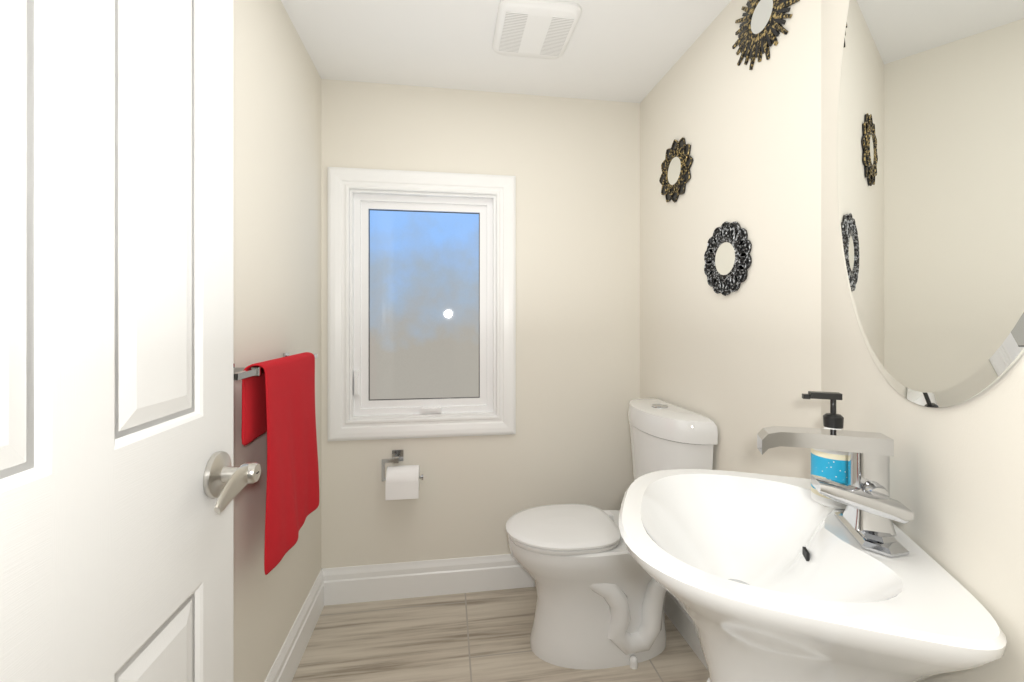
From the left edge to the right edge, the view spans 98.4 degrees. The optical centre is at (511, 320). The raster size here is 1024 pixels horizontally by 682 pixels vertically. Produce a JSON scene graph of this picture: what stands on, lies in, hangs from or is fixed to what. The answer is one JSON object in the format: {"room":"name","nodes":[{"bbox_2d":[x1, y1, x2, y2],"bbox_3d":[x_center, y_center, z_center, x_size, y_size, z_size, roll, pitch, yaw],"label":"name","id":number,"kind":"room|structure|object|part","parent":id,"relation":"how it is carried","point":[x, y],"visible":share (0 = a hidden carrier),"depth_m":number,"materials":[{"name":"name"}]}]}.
{"room":"bathroom","nodes":[
{"label":"bathroom","id":0,"kind":"room"},
{"bbox_2d":[233,0,320,681],"bbox_3d":[-0.642,0.084,0.577,0.088,2.147,2.650,0,0,-8],"label":"wall","id":1,"kind":"structure","parent":0,"point":[276,195],"depth_m":1.28,"materials":[{"name":"beige paint"}]},
{"bbox_2d":[0,0,232,681],"bbox_3d":[-0.521,0.135,0.519,0.047,2.024,0.704,0,0,-8],"label":"door","id":2,"kind":"structure","parent":1,"relation":"in","point":[116,303],"depth_m":0.57,"materials":[{"name":"white paint"}]},
{"bbox_2d":[203,451,260,513],"bbox_3d":[-0.500,0.280,0.779,0.073,0.083,0.146,0,0,-8],"label":"door handle","id":3,"kind":"object","parent":2,"relation":"attached to","point":[225,482],"depth_m":0.78,"materials":[{"name":"silver metal"}]},
{"bbox_2d":[233,352,318,574],"bbox_3d":[-0.642,0.357,1.221,0.098,0.514,0.581,0,0,-8],"label":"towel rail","id":4,"kind":"object","parent":1,"relation":"attached to","point":[278,400],"visible":1,"depth_m":1.16,"materials":[{"name":"red fabric"}]},
{"bbox_2d":[264,569,323,681],"bbox_3d":[-0.591,1.085,0.584,0.015,0.143,2.474,0,0,-8],"label":"baseboard","id":5,"kind":"structure","parent":1,"relation":"attached to","point":[285,665],"depth_m":1.50,"materials":[{"name":"white wood"}]},
{"bbox_2d":[321,79,639,568],"bbox_3d":[-0.105,0.084,1.951,1.377,2.147,0.088,0,0,-8],"label":"wall","id":6,"kind":"structure","parent":0,"point":[572,165],"depth_m":1.93,"materials":[{"name":"beige paint"}]},
{"bbox_2d":[382,450,422,499],"bbox_3d":[-0.444,0.622,1.796,0.164,0.163,0.118,0,0,-8],"label":"paper holder","id":7,"kind":"object","parent":6,"relation":"attached to","point":[402,482],"visible":1,"depth_m":1.75,"materials":[{"name":"white paper"}]},
{"bbox_3d":[-0.447,0.594,1.815,0.164,0.108,0.079,0,0,-8],"label":"paper holder arm","id":8,"kind":"part","parent":7,"relation":"part of"},
{"bbox_2d":[328,167,515,440],"bbox_3d":[-0.374,-0.068,1.899,0.775,1.118,0.104,0,0,-8],"label":"window","id":9,"kind":"structure","parent":6,"relation":"in","point":[421,295],"depth_m":1.90,"materials":[{"name":"white"}]},
{"bbox_2d":[354,370,441,413],"bbox_3d":[-0.478,0.301,1.859,0.359,0.188,0.037,0,0,-8],"label":"hardware piece","id":10,"kind":"object","parent":9,"relation":"attached to","point":[430,409],"visible":1,"depth_m":1.87,"materials":[{"name":"white plastic"}]},
{"bbox_3d":[-0.376,-0.068,1.909,0.607,0.950,0.084,0,0,-8],"label":"frame","id":11,"kind":"part","parent":9,"relation":"part of","materials":[{"name":"white"}]},
{"bbox_3d":[-0.378,-0.068,1.925,0.480,0.823,0.011,0,0,-8],"label":"glass","id":12,"kind":"part","parent":9,"relation":"part of","materials":[{"name":"blue"}]},
{"bbox_2d":[322,554,535,605],"bbox_3d":[-0.098,1.085,1.901,1.377,0.143,0.015,0,0,-8],"label":"baseboard","id":13,"kind":"structure","parent":6,"relation":"attached to","point":[374,582],"depth_m":1.85,"materials":[{"name":"white wood"}]},
{"bbox_2d":[292,587,708,681],"bbox_3d":[0.083,1.179,0.684,1.553,0.044,2.650,0,0,-8],"label":"floor","id":14,"kind":"structure","parent":0,"point":[482,636],"depth_m":1.56,"materials":[{"name":"tile"}]},
{"bbox_2d":[506,398,717,669],"bbox_3d":[0.302,0.735,1.602,0.654,0.844,0.473,0,0,-8],"label":"toilet","id":15,"kind":"object","parent":14,"relation":"on","point":[601,594],"visible":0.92,"depth_m":1.48,"materials":[{"name":"white ceramic"}]},
{"bbox_3d":[0.183,0.737,1.584,0.414,0.039,0.336,0,0,-8],"label":"seat","id":16,"kind":"part","parent":15,"relation":"part of","materials":[{"name":"white plastic"}]},
{"bbox_2d":[619,426,1006,681],"bbox_3d":[0.411,0.664,0.690,0.500,0.987,0.527,0,0,-8],"label":"sink","id":17,"kind":"object","parent":14,"relation":"on","point":[765,578],"visible":1,"depth_m":0.61,"materials":[{"name":"white ceramic"}]},
{"bbox_2d":[802,391,847,508],"bbox_3d":[0.552,0.220,0.765,0.075,0.191,0.065,0,0,-8],"label":"soap bottle","id":18,"kind":"object","parent":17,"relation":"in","point":[831,464],"visible":0.56,"depth_m":0.75,"materials":[{"name":"blue plastic"}]},
{"bbox_2d":[757,426,913,557],"bbox_3d":[0.488,0.243,0.654,0.186,0.146,0.168,0,0,-8],"label":"faucet","id":19,"kind":"object","parent":17,"relation":"on","point":[865,528],"depth_m":0.64,"materials":[{"name":"silver metal"}]},
{"bbox_2d":[281,0,730,102],"bbox_3d":[0.083,-1.012,0.684,1.553,0.044,2.650,0,0,-8],"label":"ceiling","id":20,"kind":"structure","parent":0,"point":[632,51],"depth_m":1.59,"materials":[{"name":"white paint"}]},
{"bbox_2d":[492,0,580,58],"bbox_3d":[0.076,-0.977,1.497,0.264,0.025,0.282,0,0,-8],"label":"ceiling vent","id":21,"kind":"object","parent":20,"relation":"in","point":[544,29],"visible":1,"depth_m":1.46,"materials":[{"name":"white plastic"}]},
{"bbox_2d":[640,0,820,478],"bbox_3d":[0.692,0.084,1.573,0.088,2.147,1.070,0,0,-8],"label":"wall","id":22,"kind":"structure","parent":0,"point":[740,368],"depth_m":1.32,"materials":[{"name":"beige paint"}]},
{"bbox_2d":[659,137,692,202],"bbox_3d":[0.623,-0.573,1.689,0.012,0.242,0.242,0,0,-8],"label":"mirror","id":23,"kind":"object","parent":22,"relation":"attached to","point":[676,165],"visible":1,"depth_m":1.68,"materials":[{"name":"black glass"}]},
{"bbox_2d":[664,591,707,669],"bbox_3d":[0.647,1.085,1.520,0.015,0.143,0.986,0,0,-8],"label":"baseboard","id":24,"kind":"structure","parent":22,"relation":"attached to","point":[678,616],"depth_m":1.61,"materials":[{"name":"white wood"}]},
{"bbox_2d":[704,221,751,295],"bbox_3d":[0.668,-0.195,1.382,0.012,0.233,0.228,0,0,-8],"label":"mirror","id":25,"kind":"object","parent":22,"relation":"attached to","point":[727,258],"visible":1,"depth_m":1.37,"materials":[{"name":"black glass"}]},
{"bbox_2d":[732,0,799,69],"bbox_3d":[0.692,-0.845,1.222,0.012,0.263,0.262,0,0,-8],"label":"sunburst mirror","id":26,"kind":"object","parent":22,"relation":"attached to","point":[761,22],"visible":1,"depth_m":1.23,"materials":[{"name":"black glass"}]},
{"bbox_2d":[821,0,1023,681],"bbox_3d":[0.485,0.084,0.227,0.088,2.147,1.689,0,0,20],"label":"wall","id":27,"kind":"structure","parent":0,"point":[957,480],"depth_m":0.58,"materials":[{"name":"beige paint"}]},
{"bbox_2d":[836,0,1023,407],"bbox_3d":[0.575,-0.348,0.624,0.006,0.933,0.656,0,0,20],"label":"oval mirror","id":28,"kind":"object","parent":27,"relation":"attached to","point":[930,155],"visible":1,"depth_m":0.58,"materials":[{"name":"clear glass"}]}
]}

